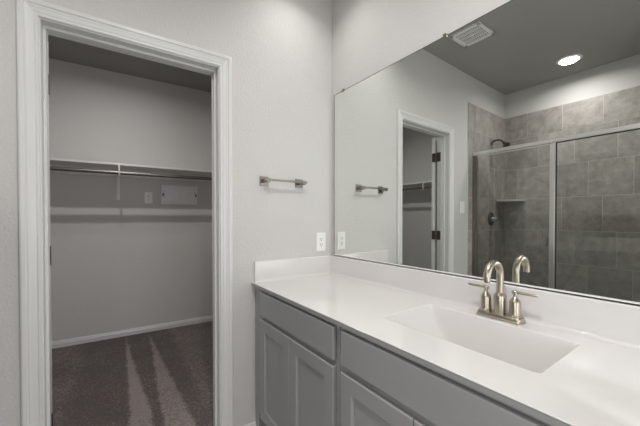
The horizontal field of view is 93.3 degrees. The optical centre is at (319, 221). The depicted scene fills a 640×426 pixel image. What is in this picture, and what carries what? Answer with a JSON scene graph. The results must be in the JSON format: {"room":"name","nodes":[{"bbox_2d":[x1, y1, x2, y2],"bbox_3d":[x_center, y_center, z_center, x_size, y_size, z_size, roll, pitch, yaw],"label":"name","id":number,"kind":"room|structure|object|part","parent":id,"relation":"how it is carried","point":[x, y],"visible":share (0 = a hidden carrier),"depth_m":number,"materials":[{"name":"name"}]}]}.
{"room":"bathroom","nodes":[
{"label":"bathroom","id":0,"kind":"room"},
{"bbox_2d":[48,35,211,92],"bbox_3d":[-1.582,-1.526,2.224,2.720,0.100,1.951,0,1,-35],"label":"ceiling","id":1,"kind":"structure","parent":0,"point":[61,49],"depth_m":2.85,"materials":[{"name":"paint"}]},
{"bbox_2d":[49,58,212,341],"bbox_3d":[-2.131,-0.156,3.017,2.930,2.860,0.100,0,1,-32],"label":"wall","id":2,"kind":"structure","parent":0,"point":[129,262],"depth_m":3.05,"materials":[{"name":"beige paint"}]},
{"bbox_2d":[117,165,120,199],"bbox_3d":[-1.926,-0.370,2.889,0.026,0.308,0.331,0,1,-35],"label":"shelf bracket","id":3,"kind":"object","parent":2,"relation":"attached to","point":[118,166],"visible":1,"depth_m":3.02,"materials":[{"name":"white metal"}]},
{"bbox_2d":[50,166,211,179],"bbox_3d":[-1.793,-0.448,2.809,2.409,0.033,0.033,0,1,-32],"label":"closet rod","id":4,"kind":"object","parent":3,"relation":"on","point":[51,167],"visible":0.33,"depth_m":2.80,"materials":[{"name":"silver metal"}]},
{"bbox_2d":[50,158,211,182],"bbox_3d":[-1.884,-0.491,2.932,2.430,0.094,0.300,0,1,-32],"label":"closet shelf","id":5,"kind":"object","parent":2,"relation":"attached to","point":[56,162],"visible":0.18,"depth_m":2.96,"materials":[{"name":"white wood"}]},
{"bbox_2d":[52,315,212,348],"bbox_3d":[-2.098,1.137,2.985,2.725,0.075,0.014,0,1,-32],"label":"baseboard","id":6,"kind":"structure","parent":2,"relation":"attached to","point":[86,339],"depth_m":3.07,"materials":[{"name":"white wood"}]},
{"bbox_2d":[144,192,151,202],"bbox_3d":[-1.796,-0.249,3.162,0.072,0.115,0.009,0,1,-32],"label":"electrical outlet","id":7,"kind":"object","parent":2,"relation":"attached to","point":[148,195],"visible":1,"depth_m":3.16,"materials":[{"name":"white plastic"}]},
{"bbox_2d":[161,185,197,204],"bbox_3d":[-1.540,-0.289,3.319,0.366,0.204,0.014,0,1,-32],"label":"access panel","id":8,"kind":"object","parent":2,"relation":"attached to","point":[183,195],"visible":1,"depth_m":3.31,"materials":[{"name":"grey metal"}]},
{"bbox_2d":[52,321,212,425],"bbox_3d":[-1.565,1.227,2.233,2.920,0.114,2.019,0,1,-35],"label":"floor","id":9,"kind":"structure","parent":0,"point":[164,377],"depth_m":2.21,"materials":[{"name":"brown carpet"}]},
{"bbox_2d":[0,0,331,425],"bbox_3d":[-1.095,-0.130,1.367,2.978,2.779,0.120,0,1,-34],"label":"wall","id":10,"kind":"structure","parent":0,"point":[280,51],"depth_m":1.75,"materials":[{"name":"beige paint"}]},
{"bbox_2d":[48,42,52,425],"bbox_3d":[-1.559,0.164,1.228,0.728,1.996,0.169,0,1,-28],"label":"door","id":11,"kind":"structure","parent":10,"relation":"in","point":[48,42],"depth_m":1.41,"materials":[{"name":"white wood"}]},
{"bbox_2d":[16,0,232,425],"bbox_3d":[-0.848,0.176,1.450,0.860,2.166,0.022,0,1,-34],"label":"trim","id":12,"kind":"structure","parent":10,"relation":"attached to","point":[28,12],"depth_m":1.24,"materials":[{"name":"white wood"}]},
{"bbox_2d":[39,18,220,425],"bbox_3d":[-0.889,0.202,1.508,0.754,2.114,0.128,0,1,-34],"label":"trim","id":13,"kind":"structure","parent":10,"relation":"attached to","point":[42,21],"depth_m":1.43,"materials":[{"name":"white wood"}]},
{"bbox_2d":[244,421,255,425],"bbox_3d":[-0.433,1.218,1.743,0.144,0.075,0.014,0,1,-34],"label":"baseboard","id":14,"kind":"structure","parent":10,"relation":"attached to","point":[254,422],"depth_m":1.77,"materials":[{"name":"white wood"}]},
{"bbox_2d":[260,176,306,187],"bbox_3d":[-0.217,-0.241,1.838,0.293,0.055,0.066,0,1,-34],"label":"towel bar","id":15,"kind":"object","parent":10,"relation":"attached to","point":[264,181],"visible":1,"depth_m":1.80,"materials":[{"name":"grey metal"}]},
{"bbox_3d":[-0.332,-0.240,1.797,0.055,0.055,0.007,0,1,-34],"label":"mounting plate","id":16,"kind":"part","parent":15,"relation":"part of","materials":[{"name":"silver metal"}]},
{"bbox_3d":[-0.134,-0.242,1.929,0.055,0.055,0.007,0,1,-34],"label":"mounting plate","id":17,"kind":"part","parent":15,"relation":"part of","materials":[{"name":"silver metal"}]},
{"bbox_2d":[316,233,325,250],"bbox_3d":[0.007,0.137,2.026,0.074,0.124,0.009,0,1,-34],"label":"electrical outlet","id":18,"kind":"object","parent":10,"relation":"attached to","point":[320,237],"visible":1,"depth_m":2.02,"materials":[{"name":"white plastic"}]},
{"bbox_2d":[332,0,569,294],"bbox_3d":[1.024,-0.123,0.845,0.115,2.779,3.098,0,1,-35],"label":"wall","id":19,"kind":"structure","parent":0,"point":[369,36],"depth_m":1.69,"materials":[{"name":"beige paint"}]},
{"bbox_2d":[330,255,639,349],"bbox_3d":[0.515,0.299,1.431,0.036,0.119,1.554,0,1,-35],"label":"backsplash","id":20,"kind":"structure","parent":19,"relation":"attached to","point":[616,323],"depth_m":1.09,"materials":[{"name":"white stone"}]},
{"bbox_2d":[334,0,639,305],"bbox_3d":[0.555,-0.308,1.399,0.009,1.093,1.589,0,1,-35],"label":"wall mirror","id":21,"kind":"object","parent":19,"relation":"attached to","point":[511,137],"visible":1,"depth_m":1.16,"materials":[{"name":"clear mirror"}]},
{"bbox_3d":[-0.152,1.293,0.050,2.973,0.034,3.330,0,1,-35],"label":"floor","id":22,"kind":"structure","parent":0,"visible":0},
{"bbox_2d":[255,287,265,425],"bbox_3d":[-0.146,0.814,1.916,0.542,0.880,0.052,0,1,-35],"label":"filler panel","id":23,"kind":"object","parent":22,"relation":"on","point":[259,422],"visible":0.06,"depth_m":1.76,"materials":[{"name":"grey paint"}]},
{"bbox_2d":[259,289,340,425],"bbox_3d":[0.080,0.817,1.588,0.569,0.880,0.739,0,1,-35],"label":"vanity cabinet","id":24,"kind":"object","parent":22,"relation":"on","point":[300,350],"visible":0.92,"depth_m":1.36,"materials":[{"name":"grey paint"}]},
{"bbox_3d":[-0.231,0.820,1.553,0.004,0.430,0.206,0,1,-35],"label":"door panel","id":25,"kind":"part","parent":24,"relation":"part of","materials":[{"name":"grey paint"}]},
{"bbox_3d":[-0.233,0.820,1.552,0.018,0.554,0.330,0,1,-35],"label":"door","id":26,"kind":"part","parent":24,"relation":"part of","materials":[{"name":"grey paint"}]},
{"bbox_3d":[-0.136,0.457,1.411,0.018,0.129,0.665,0,1,-35],"label":"drawer","id":27,"kind":"part","parent":24,"relation":"part of","materials":[{"name":"grey paint"}]},
{"bbox_3d":[-0.038,0.823,1.280,0.004,0.430,0.208,0,1,-35],"label":"door panel","id":28,"kind":"part","parent":24,"relation":"part of","materials":[{"name":"grey paint"}]},
{"bbox_3d":[-0.040,0.823,1.279,0.018,0.554,0.332,0,1,-35],"label":"door","id":29,"kind":"part","parent":24,"relation":"part of","materials":[{"name":"grey paint"}]},
{"bbox_2d":[251,255,639,425],"bbox_3d":[0.288,0.380,1.284,0.576,0.278,1.576,0,1,-35],"label":"countertop","id":30,"kind":"structure","parent":24,"relation":"on","point":[574,360],"depth_m":1.00,"materials":[{"name":"white stone"}]},
{"bbox_2d":[375,303,588,379],"bbox_3d":[0.503,0.442,1.017,0.345,0.160,0.540,0,1,-35],"label":"sink","id":31,"kind":"object","parent":30,"relation":"in","point":[534,353],"depth_m":1.06,"materials":[{"name":"white ceramic"}]},
{"bbox_2d":[468,260,537,324],"bbox_3d":[0.671,0.249,1.125,0.180,0.221,0.168,0,1,12],"label":"sink faucet","id":32,"kind":"object","parent":30,"relation":"on","point":[514,316],"visible":1,"depth_m":1.11,"materials":[{"name":"silver metal"}]},
{"bbox_3d":[0.625,0.253,1.190,0.010,0.009,0.079,0,1,-35],"label":"lever","id":33,"kind":"part","parent":32,"relation":"part of","materials":[{"name":"silver metal"}]},
{"bbox_3d":[0.642,0.295,1.167,0.041,0.094,0.041,0,1,-35],"label":"handle","id":34,"kind":"part","parent":32,"relation":"part of","materials":[{"name":"silver metal"}]},
{"bbox_3d":[0.631,0.206,1.096,0.123,0.133,0.025,0,1,-35],"label":"spout","id":35,"kind":"part","parent":32,"relation":"part of","materials":[{"name":"silver metal"}]},
{"bbox_3d":[0.671,0.351,1.126,0.053,0.018,0.160,0,1,-35],"label":"plate","id":36,"kind":"part","parent":32,"relation":"part of","materials":[{"name":"silver metal"}]},
{"bbox_3d":[0.700,0.296,1.084,0.041,0.094,0.041,0,1,-35],"label":"handle","id":37,"kind":"part","parent":32,"relation":"part of","materials":[{"name":"silver metal"}]},
{"bbox_3d":[0.717,0.254,1.059,0.010,0.009,0.079,0,1,-35],"label":"lever","id":38,"kind":"part","parent":32,"relation":"part of","materials":[{"name":"silver metal"}]},
{"bbox_2d":[341,328,550,425],"bbox_3d":[0.490,0.824,1.006,0.569,0.880,0.679,0,1,-35],"label":"vanity cabinet","id":39,"kind":"object","parent":22,"relation":"on","point":[380,386],"visible":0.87,"depth_m":0.87,"materials":[{"name":"grey paint"}]},
{"bbox_3d":[0.174,0.822,0.980,0.004,0.420,0.194,0,1,-35],"label":"door panel","id":40,"kind":"part","parent":39,"relation":"part of","materials":[{"name":"grey paint"}]},
{"bbox_3d":[0.173,0.822,0.979,0.018,0.544,0.318,0,1,-35],"label":"door","id":41,"kind":"part","parent":39,"relation":"part of","materials":[{"name":"grey paint"}]},
{"bbox_3d":[0.358,0.825,0.716,0.018,0.544,0.318,0,1,-35],"label":"door","id":42,"kind":"part","parent":39,"relation":"part of","materials":[{"name":"grey paint"}]}
]}

